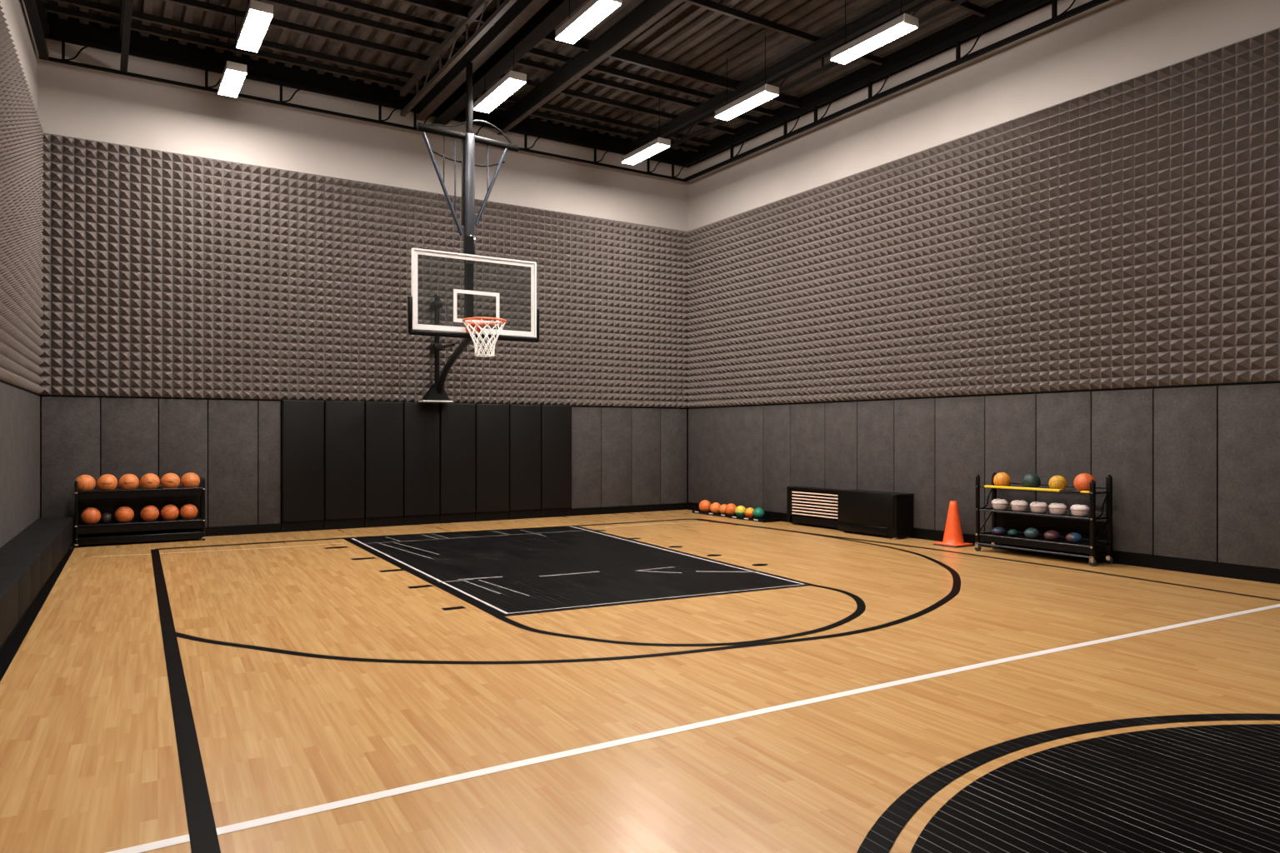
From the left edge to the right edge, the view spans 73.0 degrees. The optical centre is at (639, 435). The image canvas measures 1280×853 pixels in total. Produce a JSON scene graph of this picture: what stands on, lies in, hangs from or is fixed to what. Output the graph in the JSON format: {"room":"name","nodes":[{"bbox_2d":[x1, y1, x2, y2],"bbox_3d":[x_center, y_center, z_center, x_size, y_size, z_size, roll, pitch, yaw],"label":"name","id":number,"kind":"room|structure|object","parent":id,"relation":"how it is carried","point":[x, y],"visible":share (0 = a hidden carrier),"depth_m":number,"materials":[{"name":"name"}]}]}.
{"room":"indoor basketball court","nodes":[
{"label":"indoor basketball court","id":0,"kind":"room"},
{"bbox_2d":[0,0,37,113],"bbox_3d":[-3.842,-2.350,3.919,0.150,7.800,18.736,0,0,-30],"label":"wall","id":1,"kind":"structure","parent":0,"point":[16,15],"depth_m":10.73,"materials":[{"name":"paint"}]},
{"bbox_2d":[0,382,39,548],"bbox_3d":[-3.774,0.439,3.987,0.034,1.949,18.586,0,0,-30],"label":"panel","id":2,"kind":"object","parent":1,"relation":"attached to","point":[19,409],"visible":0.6,"depth_m":10.04,"materials":[{"name":"grey fabric"}]},
{"bbox_2d":[0,1,44,394],"bbox_3d":[-3.831,-2.400,4.159,0.105,3.670,18.292,0,0,-30],"label":"foam","id":3,"kind":"object","parent":1,"relation":"attached to","point":[22,161],"visible":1,"depth_m":9.82,"materials":[{"name":"grey"}]},
{"bbox_2d":[23,0,49,59],"bbox_3d":[-3.678,-5.407,3.984,0.115,0.455,18.286,0,0,-30],"label":"truss","id":4,"kind":"object","parent":1,"relation":"attached to","point":[36,12],"visible":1,"depth_m":11.18,"materials":[{"name":"metal"}]},
{"bbox_2d":[39,34,684,181],"bbox_3d":[-3.655,-5.358,14.783,10.892,0.358,0.048,0,0,-32],"label":"truss","id":5,"kind":"object","parent":1,"relation":"attached to","point":[62,39],"visible":0.91,"depth_m":13.83,"materials":[{"name":"black metal"}]},
{"bbox_2d":[37,12,687,527],"bbox_3d":[-3.884,-2.350,15.035,11.830,7.800,0.150,0,0,-32],"label":"wall","id":6,"kind":"structure","parent":0,"point":[77,102],"depth_m":14.01,"materials":[{"name":"paint"}]},
{"bbox_2d":[41,396,99,534],"bbox_3d":[-8.084,0.439,12.284,0.696,1.949,0.034,0,0,-32],"label":"panel","id":7,"kind":"object","parent":6,"relation":"attached to","point":[70,426],"visible":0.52,"depth_m":12.23,"materials":[{"name":"grey fabric"}]},
{"bbox_2d":[100,398,158,489],"bbox_3d":[-7.474,0.439,12.667,0.716,1.949,0.034,0,0,-32],"label":"panel","id":8,"kind":"object","parent":6,"relation":"attached to","point":[129,427],"visible":0.54,"depth_m":12.65,"materials":[{"name":"grey fabric"}]},
{"bbox_2d":[159,399,207,527],"bbox_3d":[-6.886,0.439,13.037,0.646,1.949,0.034,0,0,-32],"label":"panel","id":9,"kind":"object","parent":6,"relation":"attached to","point":[182,422],"visible":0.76,"depth_m":13.02,"materials":[{"name":"grey fabric"}]},
{"bbox_2d":[208,400,257,527],"bbox_3d":[-6.306,0.439,13.402,0.696,1.949,0.034,0,0,-32],"label":"panel","id":10,"kind":"object","parent":6,"relation":"attached to","point":[232,425],"visible":1,"depth_m":13.38,"materials":[{"name":"grey fabric"}]},
{"bbox_2d":[258,400,280,524],"bbox_3d":[-5.864,0.439,13.680,0.321,1.949,0.034,0,0,-32],"label":"panel","id":11,"kind":"object","parent":6,"relation":"attached to","point":[269,412],"visible":1,"depth_m":13.66,"materials":[{"name":"grey fabric"}]},
{"bbox_2d":[281,400,324,531],"bbox_3d":[-5.426,0.490,13.917,0.634,2.100,0.099,0,0,-32],"label":"pad","id":12,"kind":"object","parent":6,"relation":"attached to","point":[302,421],"visible":1,"depth_m":13.88,"materials":[{"name":"leather"}]},
{"bbox_2d":[324,400,364,529],"bbox_3d":[-4.875,0.490,14.263,0.634,2.100,0.099,0,0,-32],"label":"pad","id":13,"kind":"object","parent":6,"relation":"attached to","point":[343,420],"visible":1,"depth_m":14.21,"materials":[{"name":"leather"}]},
{"bbox_2d":[40,395,687,409],"bbox_3d":[-3.709,-0.551,15.038,11.110,0.028,0.030,0,0,-32],"label":"trim","id":14,"kind":"structure","parent":6,"relation":"attached to","point":[58,396],"depth_m":13.29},
{"bbox_2d":[39,133,688,407],"bbox_3d":[-3.680,-2.400,14.992,11.086,3.670,0.138,0,0,-32],"label":"foam","id":15,"kind":"object","parent":6,"relation":"attached to","point":[167,274],"visible":0.91,"depth_m":14.02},
{"bbox_2d":[407,61,539,402],"bbox_3d":[-2.950,-2.997,13.174,1.921,4.858,3.868,0,0,-32],"label":"basketball hoop","id":16,"kind":"object","parent":15,"relation":"attached to","point":[473,330],"visible":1,"depth_m":12.48,"materials":[{"name":"clear glass"}]},
{"bbox_2d":[71,503,687,544],"bbox_3d":[-3.705,1.482,15.032,11.130,0.135,0.045,0,0,-32],"label":"baseboard","id":17,"kind":"structure","parent":6,"relation":"attached to","point":[268,528],"depth_m":15.82,"materials":[{"name":"black rubber"}]},
{"bbox_2d":[365,401,403,527],"bbox_3d":[-4.325,0.490,14.609,0.634,2.100,0.099,0,0,-32],"label":"pad","id":18,"kind":"object","parent":6,"relation":"attached to","point":[383,420],"visible":1,"depth_m":14.55,"materials":[{"name":"leather"}]},
{"bbox_2d":[403,402,439,524],"bbox_3d":[-3.779,0.490,14.952,0.624,2.100,0.099,0,0,-32],"label":"pad","id":19,"kind":"object","parent":6,"relation":"attached to","point":[421,420],"visible":1,"depth_m":14.91,"materials":[{"name":"leather"}]},
{"bbox_2d":[440,403,475,523],"bbox_3d":[-3.229,0.490,15.298,0.644,2.100,0.099,0,0,-32],"label":"pad","id":20,"kind":"object","parent":6,"relation":"attached to","point":[457,421],"visible":1,"depth_m":15.26,"materials":[{"name":"leather"}]},
{"bbox_2d":[416,0,549,120],"bbox_3d":[1.135,-5.620,7.063,0.170,0.340,18.650,0,0,-32],"label":"girder","id":21,"kind":"object","parent":6,"relation":"attached to","point":[522,11],"visible":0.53,"depth_m":12.47,"materials":[{"name":"metal"}]},
{"bbox_2d":[475,404,509,520],"bbox_3d":[-2.674,0.490,15.647,0.634,2.100,0.099,0,0,-32],"label":"pad","id":22,"kind":"object","parent":6,"relation":"attached to","point":[492,420],"visible":1,"depth_m":15.61,"materials":[{"name":"leather"}]},
{"bbox_2d":[432,0,586,124],"bbox_3d":[1.431,-5.610,7.249,0.220,0.360,18.650,0,0,-32],"label":"girder","id":23,"kind":"object","parent":6,"relation":"attached to","point":[553,12],"visible":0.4,"depth_m":12.45,"materials":[{"name":"metal"}]},
{"bbox_2d":[473,34,526,113],"bbox_3d":[-2.041,-5.343,12.507,0.244,0.894,1.372,0,0,-32],"label":"ceiling light","id":24,"kind":"object","parent":23,"relation":"hanging from","point":[512,81],"visible":0.93,"depth_m":12.37,"materials":[{"name":"paint"}]},
{"bbox_2d":[474,78,525,113],"bbox_3d":[-2.044,-4.904,12.512,0.238,0.016,1.334,0,0,-32],"label":"diffuser","id":25,"kind":"object","parent":24,"relation":"attached to","point":[507,87],"depth_m":12.43,"materials":[{"name":"white plastic"}]},
{"bbox_2d":[509,404,540,519],"bbox_3d":[-2.128,0.490,15.990,0.624,2.100,0.099,0,0,-32],"label":"pad","id":26,"kind":"object","parent":6,"relation":"attached to","point":[524,420],"visible":1,"depth_m":15.93,"materials":[{"name":"leather"}]},
{"bbox_2d":[540,405,571,517],"bbox_3d":[-1.584,0.490,16.332,0.629,2.100,0.099,0,0,-32],"label":"pad","id":27,"kind":"object","parent":6,"relation":"attached to","point":[556,421],"visible":1,"depth_m":16.28,"materials":[{"name":"leather"}]},
{"bbox_2d":[570,406,601,509],"bbox_3d":[-1.041,0.439,16.712,0.656,1.949,0.034,0,0,-32],"label":"panel","id":28,"kind":"object","parent":6,"relation":"attached to","point":[586,422],"visible":1,"depth_m":16.70,"materials":[{"name":"grey fabric"}]},
{"bbox_2d":[497,0,684,134],"bbox_3d":[2.405,-5.630,7.861,0.090,0.320,18.650,0,0,-32],"label":"girder","id":29,"kind":"object","parent":6,"relation":"attached to","point":[645,14],"visible":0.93,"depth_m":12.85,"materials":[{"name":"metal"}]},
{"bbox_2d":[601,407,631,507],"bbox_3d":[-0.465,0.439,17.074,0.676,1.949,0.034,0,0,-32],"label":"panel","id":30,"kind":"object","parent":6,"relation":"attached to","point":[616,422],"visible":1,"depth_m":17.04,"materials":[{"name":"grey fabric"}]},
{"bbox_2d":[631,408,659,505],"bbox_3d":[0.119,0.439,17.442,0.676,1.949,0.034,0,0,-32],"label":"panel","id":31,"kind":"object","parent":6,"relation":"attached to","point":[645,422],"visible":1,"depth_m":17.42,"materials":[{"name":"grey fabric"}]},
{"bbox_2d":[660,409,686,504],"bbox_3d":[0.691,0.439,17.801,0.646,1.949,0.034,0,0,-32],"label":"panel","id":32,"kind":"object","parent":6,"relation":"attached to","point":[672,422],"visible":1,"depth_m":17.77,"materials":[{"name":"grey fabric"}]},
{"bbox_2d":[627,0,924,152],"bbox_3d":[4.758,-5.700,9.341,0.100,0.180,18.650,0,0,-32],"label":"girder","id":33,"kind":"object","parent":6,"relation":"attached to","point":[890,9],"visible":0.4,"depth_m":13.30,"materials":[{"name":"metal"}]},
{"bbox_2d":[42,0,1002,151],"bbox_3d":[0.790,-6.032,6.799,12.975,0.275,19.070,0,0,-32],"label":"ceiling","id":34,"kind":"structure","parent":0,"point":[689,35],"depth_m":12.94,"materials":[{"name":"black metal"}]},
{"bbox_2d":[218,9,246,97],"bbox_3d":[-5.690,-5.343,12.055,0.244,0.894,1.012,0,0,-32],"label":"ceiling light","id":35,"kind":"object","parent":34,"relation":"hanging from","point":[234,73],"visible":1,"depth_m":11.88,"materials":[{"name":"paint"}]},
{"bbox_2d":[218,69,246,97],"bbox_3d":[-5.693,-4.904,12.060,0.238,0.016,0.974,0,0,-32],"label":"diffuser","id":36,"kind":"object","parent":35,"relation":"attached to","point":[231,83],"depth_m":11.99,"materials":[{"name":"white plastic"}]},
{"bbox_2d":[236,0,273,52],"bbox_3d":[-4.688,-5.343,10.499,0.244,0.894,1.192,0,0,-32],"label":"ceiling light","id":37,"kind":"object","parent":34,"relation":"hanging from","point":[258,15],"visible":1,"depth_m":10.35,"materials":[{"name":"paint"}]},
{"bbox_2d":[43,2,698,151],"bbox_3d":[-3.516,-5.847,14.716,11.106,0.094,0.052,0,0,-32],"label":"joist","id":38,"kind":"object","parent":34,"relation":"attached to","point":[48,7],"visible":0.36,"depth_m":13.46,"materials":[{"name":"metal"}]},
{"bbox_2d":[50,0,710,145],"bbox_3d":[-3.310,-5.847,14.373,11.123,0.094,0.052,0,0,-32],"label":"joist","id":39,"kind":"object","parent":34,"relation":"attached to","point":[87,4],"visible":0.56,"depth_m":13.28,"materials":[{"name":"metal"}]},
{"bbox_2d":[160,0,734,134],"bbox_3d":[-2.904,-5.847,13.696,11.156,0.094,0.052,0,0,-32],"label":"joist","id":40,"kind":"object","parent":34,"relation":"attached to","point":[197,4],"visible":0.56,"depth_m":13.03,"materials":[{"name":"metal"}]},
{"bbox_2d":[258,0,758,123],"bbox_3d":[-2.549,-5.847,13.104,11.185,0.094,0.052,0,0,-32],"label":"joist","id":41,"kind":"object","parent":34,"relation":"attached to","point":[292,4],"visible":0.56,"depth_m":12.78,"materials":[{"name":"metal"}]},
{"bbox_2d":[318,0,773,116],"bbox_3d":[-2.328,-5.847,12.735,11.203,0.094,0.052,0,0,-32],"label":"joist","id":42,"kind":"object","parent":34,"relation":"attached to","point":[351,4],"visible":0.56,"depth_m":13.26,"materials":[{"name":"metal"}]},
{"bbox_2d":[396,0,799,108],"bbox_3d":[-1.972,-5.812,12.143,11.232,0.164,0.052,0,0,-32],"label":"joist","id":43,"kind":"object","parent":34,"relation":"attached to","point":[447,7],"visible":0.56,"depth_m":13.34,"materials":[{"name":"metal"}]},
{"bbox_2d":[120,0,133,72],"bbox_3d":[-2.542,-5.496,4.662,0.098,0.578,18.400,0,0,-32],"label":"roof truss","id":44,"kind":"object","parent":43,"relation":"attached to","point":[127,5],"visible":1,"depth_m":11.39,"materials":[{"name":"metal"}]},
{"bbox_2d":[400,0,517,116],"bbox_3d":[0.883,-5.580,6.786,0.080,0.430,18.350,0,0,-32],"label":"roof truss","id":45,"kind":"object","parent":43,"relation":"attached to","point":[481,5],"visible":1,"depth_m":12.46,"materials":[{"name":"metal"}]},
{"bbox_2d":[650,0,967,157],"bbox_3d":[5.107,-5.664,9.443,0.058,0.278,18.350,0,0,-32],"label":"roof truss","id":46,"kind":"object","parent":43,"relation":"attached to","point":[915,8],"visible":0.5,"depth_m":13.41,"materials":[{"name":"metal"}]},
{"bbox_2d":[621,95,670,164],"bbox_3d":[0.096,-5.343,15.102,0.244,0.894,1.212,0,0,-32],"label":"ceiling light","id":47,"kind":"object","parent":34,"relation":"hanging from","point":[658,144],"visible":1,"depth_m":14.97,"materials":[{"name":"paint"}]},
{"bbox_2d":[622,143,669,164],"bbox_3d":[0.093,-4.904,15.107,0.238,0.016,1.174,0,0,-32],"label":"diffuser","id":48,"kind":"object","parent":47,"relation":"attached to","point":[651,149],"depth_m":15.04,"materials":[{"name":"white plastic"}]},
{"bbox_2d":[715,35,779,120],"bbox_3d":[1.579,-5.343,12.893,0.244,0.894,1.212,0,0,-32],"label":"ceiling light","id":49,"kind":"object","parent":34,"relation":"hanging from","point":[765,92],"visible":1,"depth_m":12.77,"materials":[{"name":"paint"}]},
{"bbox_2d":[715,91,778,120],"bbox_3d":[1.576,-4.904,12.898,0.238,0.016,1.174,0,0,-32],"label":"diffuser","id":50,"kind":"object","parent":49,"relation":"attached to","point":[757,98],"depth_m":12.84,"materials":[{"name":"white plastic"}]},
{"bbox_2d":[683,0,882,64],"bbox_3d":[-1.005,-5.847,10.531,11.310,0.094,0.052,0,0,-32],"label":"joist","id":51,"kind":"object","parent":34,"relation":"attached to","point":[707,4],"visible":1,"depth_m":12.24,"materials":[{"name":"metal"}]},
{"bbox_2d":[555,0,622,44],"bbox_3d":[-0.625,-5.343,10.255,0.244,0.894,1.212,0,0,-32],"label":"ceiling light","id":52,"kind":"object","parent":51,"relation":"hanging from","point":[592,12],"visible":1,"depth_m":10.23,"materials":[{"name":"paint"}]},
{"bbox_2d":[830,0,918,64],"bbox_3d":[2.917,-5.343,10.840,0.244,0.894,1.232,0,0,-32],"label":"ceiling light","id":53,"kind":"object","parent":34,"relation":"hanging from","point":[904,23],"visible":1,"depth_m":10.74,"materials":[{"name":"paint"}]},
{"bbox_2d":[830,22,916,64],"bbox_3d":[2.914,-4.904,10.845,0.238,0.016,1.194,0,0,-32],"label":"diffuser","id":54,"kind":"object","parent":53,"relation":"attached to","point":[896,30],"depth_m":10.79,"materials":[{"name":"white plastic"}]},
{"bbox_2d":[940,0,985,16],"bbox_3d":[-0.053,-5.847,8.944,11.388,0.094,0.052,0,0,-32],"label":"joist","id":55,"kind":"object","parent":34,"relation":"attached to","point":[969,7],"visible":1,"depth_m":11.81,"materials":[{"name":"metal"}]},
{"bbox_2d":[0,510,1279,852],"bbox_3d":[0.369,1.598,6.534,13.580,0.103,19.070,0,0,-32],"label":"floor","id":56,"kind":"structure","parent":0,"point":[677,681],"depth_m":5.05,"materials":[{"name":"brown wood"}]},
{"bbox_2d":[0,516,73,653],"bbox_3d":[-6.026,1.340,8.377,0.407,0.420,7.998,0,0,-30],"label":"bench","id":57,"kind":"object","parent":56,"relation":"on","point":[28,561],"visible":1,"depth_m":8.10,"materials":[{"name":"leather"}]},
{"bbox_2d":[74,476,205,548],"bbox_3d":[-7.161,1.089,12.422,1.610,0.922,0.379,0,0,-32],"label":"ball rack","id":58,"kind":"object","parent":56,"relation":"on","point":[137,530],"visible":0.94,"depth_m":12.38,"materials":[{"name":"black metal"}]},
{"bbox_2d":[74,475,95,490],"bbox_3d":[-7.731,0.680,12.042,0.252,0.253,0.251,0,0,13],"label":"basketball","id":59,"kind":"object","parent":58,"relation":"on","point":[85,482],"visible":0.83,"depth_m":11.96,"materials":[{"name":"orange rubber"}]},
{"bbox_2d":[80,507,100,524],"bbox_3d":[-7.672,1.135,12.080,0.235,0.238,0.237,0,0,9],"label":"basketball","id":60,"kind":"object","parent":58,"relation":"on","point":[91,516],"visible":1,"depth_m":12.01,"materials":[{"name":"orange rubber"}]},
{"bbox_2d":[96,474,117,490],"bbox_3d":[-7.507,0.680,12.184,0.252,0.253,0.252,0,0,19],"label":"basketball","id":61,"kind":"object","parent":58,"relation":"on","point":[107,482],"visible":0.95,"depth_m":12.10,"materials":[{"name":"orange rubber"}]},
{"bbox_2d":[114,506,134,523],"bbox_3d":[-7.334,1.135,12.293,0.236,0.237,0.235,0,0,24],"label":"basketball","id":62,"kind":"object","parent":58,"relation":"on","point":[123,514],"visible":1,"depth_m":12.22,"materials":[{"name":"orange rubber"}]},
{"bbox_2d":[118,474,139,489],"bbox_3d":[-7.285,0.680,12.323,0.252,0.254,0.252,0,0,18],"label":"basketball","id":63,"kind":"object","parent":58,"relation":"on","point":[127,482],"visible":0.96,"depth_m":12.24,"materials":[{"name":"orange rubber"}]},
{"bbox_2d":[77,519,201,524],"bbox_3d":[-7.170,1.261,12.437,1.570,0.012,0.310,0,0,-32],"label":"shelf","id":64,"kind":"object","parent":58,"relation":"attached to","point":[134,522],"depth_m":12.46,"materials":[{"name":"black metal"}]},
{"bbox_2d":[140,505,159,521],"bbox_3d":[-7.067,1.135,12.460,0.236,0.236,0.236,0,0,-33],"label":"basketball","id":65,"kind":"object","parent":58,"relation":"on","point":[148,513],"visible":0.98,"depth_m":12.38,"materials":[{"name":"orange rubber"}]},
{"bbox_2d":[140,473,159,489],"bbox_3d":[-7.065,0.680,12.461,0.252,0.253,0.251,0,0,34],"label":"basketball","id":66,"kind":"object","parent":58,"relation":"on","point":[149,481],"visible":0.92,"depth_m":12.38,"materials":[{"name":"orange rubber"}]},
{"bbox_2d":[160,505,179,520],"bbox_3d":[-6.851,1.135,12.596,0.237,0.237,0.235,0,0,4],"label":"basketball","id":67,"kind":"object","parent":58,"relation":"on","point":[169,512],"visible":1,"depth_m":12.52,"materials":[{"name":"orange rubber"}]},
{"bbox_2d":[160,473,179,488],"bbox_3d":[-6.845,0.680,12.600,0.252,0.254,0.253,0,0,19],"label":"basketball","id":68,"kind":"object","parent":58,"relation":"on","point":[168,480],"visible":0.97,"depth_m":12.51,"materials":[{"name":"orange rubber"}]},
{"bbox_2d":[180,504,197,519],"bbox_3d":[-6.644,1.135,12.726,0.236,0.237,0.236,0,0,-34],"label":"basketball","id":69,"kind":"object","parent":58,"relation":"on","point":[187,512],"visible":1,"depth_m":12.65,"materials":[{"name":"orange rubber"}]},
{"bbox_2d":[180,472,199,488],"bbox_3d":[-6.625,0.680,12.738,0.251,0.252,0.252,0,0,-30],"label":"basketball","id":70,"kind":"object","parent":58,"relation":"on","point":[189,480],"visible":0.92,"depth_m":12.65,"materials":[{"name":"orange rubber"}]},
{"bbox_2d":[728,515,779,522],"bbox_3d":[2.071,1.522,15.790,0.363,0.053,1.030,0,0,-32],"label":"tray","id":71,"kind":"object","parent":56,"relation":"on","point":[764,519],"visible":0.86,"depth_m":15.60,"materials":[{"name":"black metal"}]},
{"bbox_2d":[786,486,840,528],"bbox_3d":[3.006,1.224,14.518,0.224,0.652,1.380,0,0,-32],"label":"vent grille","id":72,"kind":"object","parent":56,"relation":"on","point":[810,506],"visible":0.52,"depth_m":14.61,"materials":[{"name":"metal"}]},
{"bbox_2d":[837,490,914,539],"bbox_3d":[3.630,1.216,13.374,0.384,0.668,1.200,0,0,-32],"label":"storage box","id":73,"kind":"object","parent":56,"relation":"on","point":[872,512],"visible":1,"depth_m":13.10,"materials":[{"name":"black metal"}]},
{"bbox_2d":[932,500,974,548],"bbox_3d":[4.394,1.239,12.118,0.390,0.622,0.390,0,0,-32],"label":"traffic cone","id":74,"kind":"object","parent":56,"relation":"on","point":[953,537],"visible":1,"depth_m":12.04,"materials":[{"name":"plastic"}]},
{"bbox_2d":[974,472,1113,566],"bbox_3d":[5.071,1.013,10.955,0.408,1.074,1.662,0,0,-32],"label":"rack","id":75,"kind":"object","parent":56,"relation":"on","point":[1097,537],"visible":0.97,"depth_m":10.82,"materials":[{"name":"black metal"}]},
{"bbox_2d":[991,499,1009,510],"bbox_3d":[4.755,0.920,11.412,0.204,0.148,0.220,0,0,-32],"label":"tub","id":76,"kind":"object","parent":75,"relation":"on","point":[997,504],"visible":0.98,"depth_m":11.34,"materials":[{"name":"beige plastic"}]},
{"bbox_2d":[993,472,1010,489],"bbox_3d":[4.771,0.601,11.387,0.213,0.216,0.215,0,0,7],"label":"ball","id":77,"kind":"object","parent":75,"relation":"on","point":[1003,479],"visible":0.78,"depth_m":11.31,"materials":[{"name":"rubber"}]},
{"bbox_2d":[1010,500,1028,512],"bbox_3d":[4.904,0.920,11.175,0.204,0.148,0.220,0,0,-32],"label":"tub","id":78,"kind":"object","parent":75,"relation":"on","point":[1017,506],"visible":0.97,"depth_m":11.10,"materials":[{"name":"beige plastic"}]},
{"bbox_2d":[1021,473,1040,490],"bbox_3d":[4.995,0.598,11.031,0.218,0.220,0.218,0,0,-5],"label":"ball","id":79,"kind":"object","parent":75,"relation":"on","point":[1030,480],"visible":0.83,"depth_m":10.96,"materials":[{"name":"green rubber"}]},
{"bbox_2d":[1030,501,1048,514],"bbox_3d":[5.050,0.920,10.942,0.204,0.148,0.220,0,0,-32],"label":"tub","id":80,"kind":"object","parent":75,"relation":"on","point":[1037,507],"visible":0.99,"depth_m":10.87,"materials":[{"name":"beige plastic"}]},
{"bbox_2d":[986,508,1096,518],"bbox_3d":[5.072,0.998,10.956,0.330,0.006,1.570,0,0,-32],"label":"shelf","id":81,"kind":"object","parent":75,"relation":"attached to","point":[992,510],"depth_m":10.83,"materials":[{"name":"black metal"}]},
{"bbox_2d":[986,533,1100,545],"bbox_3d":[5.072,1.328,10.956,0.330,0.006,1.570,0,0,-32],"label":"shelf","id":82,"kind":"object","parent":75,"relation":"attached to","point":[1021,538],"depth_m":10.89,"materials":[{"name":"black metal"}]},
{"bbox_2d":[1048,475,1067,492],"bbox_3d":[5.186,0.606,10.726,0.207,0.208,0.205,0,0,-40],"label":"ball","id":83,"kind":"object","parent":75,"relation":"on","point":[1056,482],"visible":0.8,"depth_m":10.65,"materials":[{"name":"yellow rubber"}]},
{"bbox_2d":[1048,503,1067,515],"bbox_3d":[5.186,0.920,10.726,0.204,0.148,0.220,0,0,-32],"label":"tub","id":84,"kind":"object","parent":75,"relation":"on","point":[1057,509],"visible":0.99,"depth_m":10.65,"materials":[{"name":"beige plastic"}]},
{"bbox_2d":[1070,504,1089,517],"bbox_3d":[5.338,0.920,10.485,0.204,0.148,0.220,0,0,-32],"label":"tub","id":85,"kind":"object","parent":75,"relation":"on","point":[1077,511],"visible":1,"depth_m":10.41,"materials":[{"name":"beige plastic"}]},
{"bbox_2d":[1073,473,1095,491],"bbox_3d":[5.370,0.583,10.434,0.241,0.242,0.242,0,0,20],"label":"ball","id":86,"kind":"object","parent":75,"relation":"on","point":[1082,482],"visible":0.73,"depth_m":10.36,"materials":[{"name":"orange rubber"}]},
{"bbox_2d":[687,0,1279,562],"bbox_3d":[6.040,-2.350,10.129,0.150,7.800,18.720,0,0,-32],"label":"wall","id":87,"kind":"structure","parent":0,"point":[1110,42],"depth_m":12.29,"materials":[{"name":"paint"}]},
{"bbox_2d":[688,405,763,509],"bbox_3d":[1.644,0.431,16.945,0.034,1.934,2.366,0,0,-32],"label":"panel","id":88,"kind":"object","parent":87,"relation":"attached to","point":[726,444],"visible":0.85,"depth_m":16.83,"materials":[{"name":"grey fabric"}]},
{"bbox_2d":[763,405,790,513],"bbox_3d":[2.475,0.431,15.625,0.034,1.934,0.726,0,0,-32],"label":"panel","id":89,"kind":"object","parent":87,"relation":"attached to","point":[777,419],"visible":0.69,"depth_m":15.60,"materials":[{"name":"grey fabric"}]},
{"bbox_2d":[790,403,824,488],"bbox_3d":[2.901,0.431,14.947,0.034,1.934,0.846,0,0,-32],"label":"panel","id":90,"kind":"object","parent":87,"relation":"attached to","point":[807,421],"visible":0.67,"depth_m":14.92,"materials":[{"name":"grey fabric"}]},
{"bbox_2d":[825,401,857,489],"bbox_3d":[3.324,0.431,14.274,0.034,1.934,0.716,0,0,-32],"label":"panel","id":91,"kind":"object","parent":87,"relation":"attached to","point":[841,418],"visible":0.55,"depth_m":14.23,"materials":[{"name":"grey fabric"}]},
{"bbox_2d":[857,400,894,492],"bbox_3d":[3.720,0.431,13.644,0.034,1.934,0.746,0,0,-32],"label":"panel","id":92,"kind":"object","parent":87,"relation":"attached to","point":[875,418],"visible":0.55,"depth_m":13.61,"materials":[{"name":"grey fabric"}]},
{"bbox_2d":[683,0,1109,182],"bbox_3d":[5.799,-5.364,9.883,0.069,0.389,18.360,0,0,-32],"label":"truss","id":93,"kind":"object","parent":87,"relation":"attached to","point":[1056,18],"visible":1,"depth_m":12.90,"materials":[{"name":"black metal"}]},
{"bbox_2d":[894,398,934,529],"bbox_3d":[4.128,0.431,12.996,0.034,1.934,0.756,0,0,-32],"label":"panel","id":94,"kind":"object","parent":87,"relation":"attached to","point":[914,419],"visible":0.8,"depth_m":12.92,"materials":[{"name":"grey fabric"}]},
{"bbox_2d":[935,396,984,534],"bbox_3d":[4.556,0.431,12.315,0.034,1.934,0.826,0,0,-32],"label":"panel","id":95,"kind":"object","parent":87,"relation":"attached to","point":[959,422],"visible":0.77,"depth_m":12.29,"materials":[{"name":"grey fabric"}]},
{"bbox_2d":[685,27,1279,407],"bbox_3d":[5.887,-2.400,10.101,0.138,3.670,18.561,0,0,-32],"label":"foam","id":96,"kind":"object","parent":87,"relation":"attached to","point":[1126,233],"visible":1,"depth_m":11.28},
{"bbox_2d":[687,502,1279,584],"bbox_3d":[5.969,1.475,10.058,0.045,0.150,18.675,0,0,-32],"label":"baseboard","id":97,"kind":"structure","parent":87,"relation":"attached to","point":[1196,567],"depth_m":10.01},
{"bbox_2d":[687,380,1279,409],"bbox_3d":[5.972,-0.551,10.069,0.030,0.028,18.690,0,0,-32],"label":"trim","id":98,"kind":"structure","parent":87,"relation":"attached to","point":[1267,382],"depth_m":11.35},
{"bbox_2d":[985,394,1036,532],"bbox_3d":[4.984,0.431,11.633,0.034,1.934,0.756,0,0,-32],"label":"panel","id":99,"kind":"object","parent":87,"relation":"attached to","point":[1010,420],"visible":0.56,"depth_m":11.61,"materials":[{"name":"grey fabric"}]},
{"bbox_2d":[1036,391,1091,520],"bbox_3d":[5.386,0.431,10.994,0.034,1.934,0.726,0,0,-32],"label":"panel","id":100,"kind":"object","parent":87,"relation":"attached to","point":[1063,420],"visible":0.54,"depth_m":10.97,"materials":[{"name":"grey fabric"}]},
{"bbox_2d":[1091,389,1154,554],"bbox_3d":[5.780,0.431,10.368,0.034,1.934,0.726,0,0,-32],"label":"panel","id":101,"kind":"object","parent":87,"relation":"attached to","point":[1122,421],"visible":0.79,"depth_m":10.30,"materials":[{"name":"grey fabric"}]},
{"bbox_2d":[1154,385,1217,562],"bbox_3d":[6.158,0.431,9.767,0.034,1.934,0.666,0,0,-32],"label":"panel","id":102,"kind":"object","parent":87,"relation":"attached to","point":[1186,418],"visible":1,"depth_m":9.74,"materials":[{"name":"grey fabric"}]},
{"bbox_2d":[1218,383,1279,569],"bbox_3d":[6.552,0.431,9.140,0.034,1.934,0.786,0,0,-32],"label":"panel","id":103,"kind":"object","parent":87,"relation":"attached to","point":[1249,415],"visible":1,"depth_m":9.21,"materials":[{"name":"grey fabric"}]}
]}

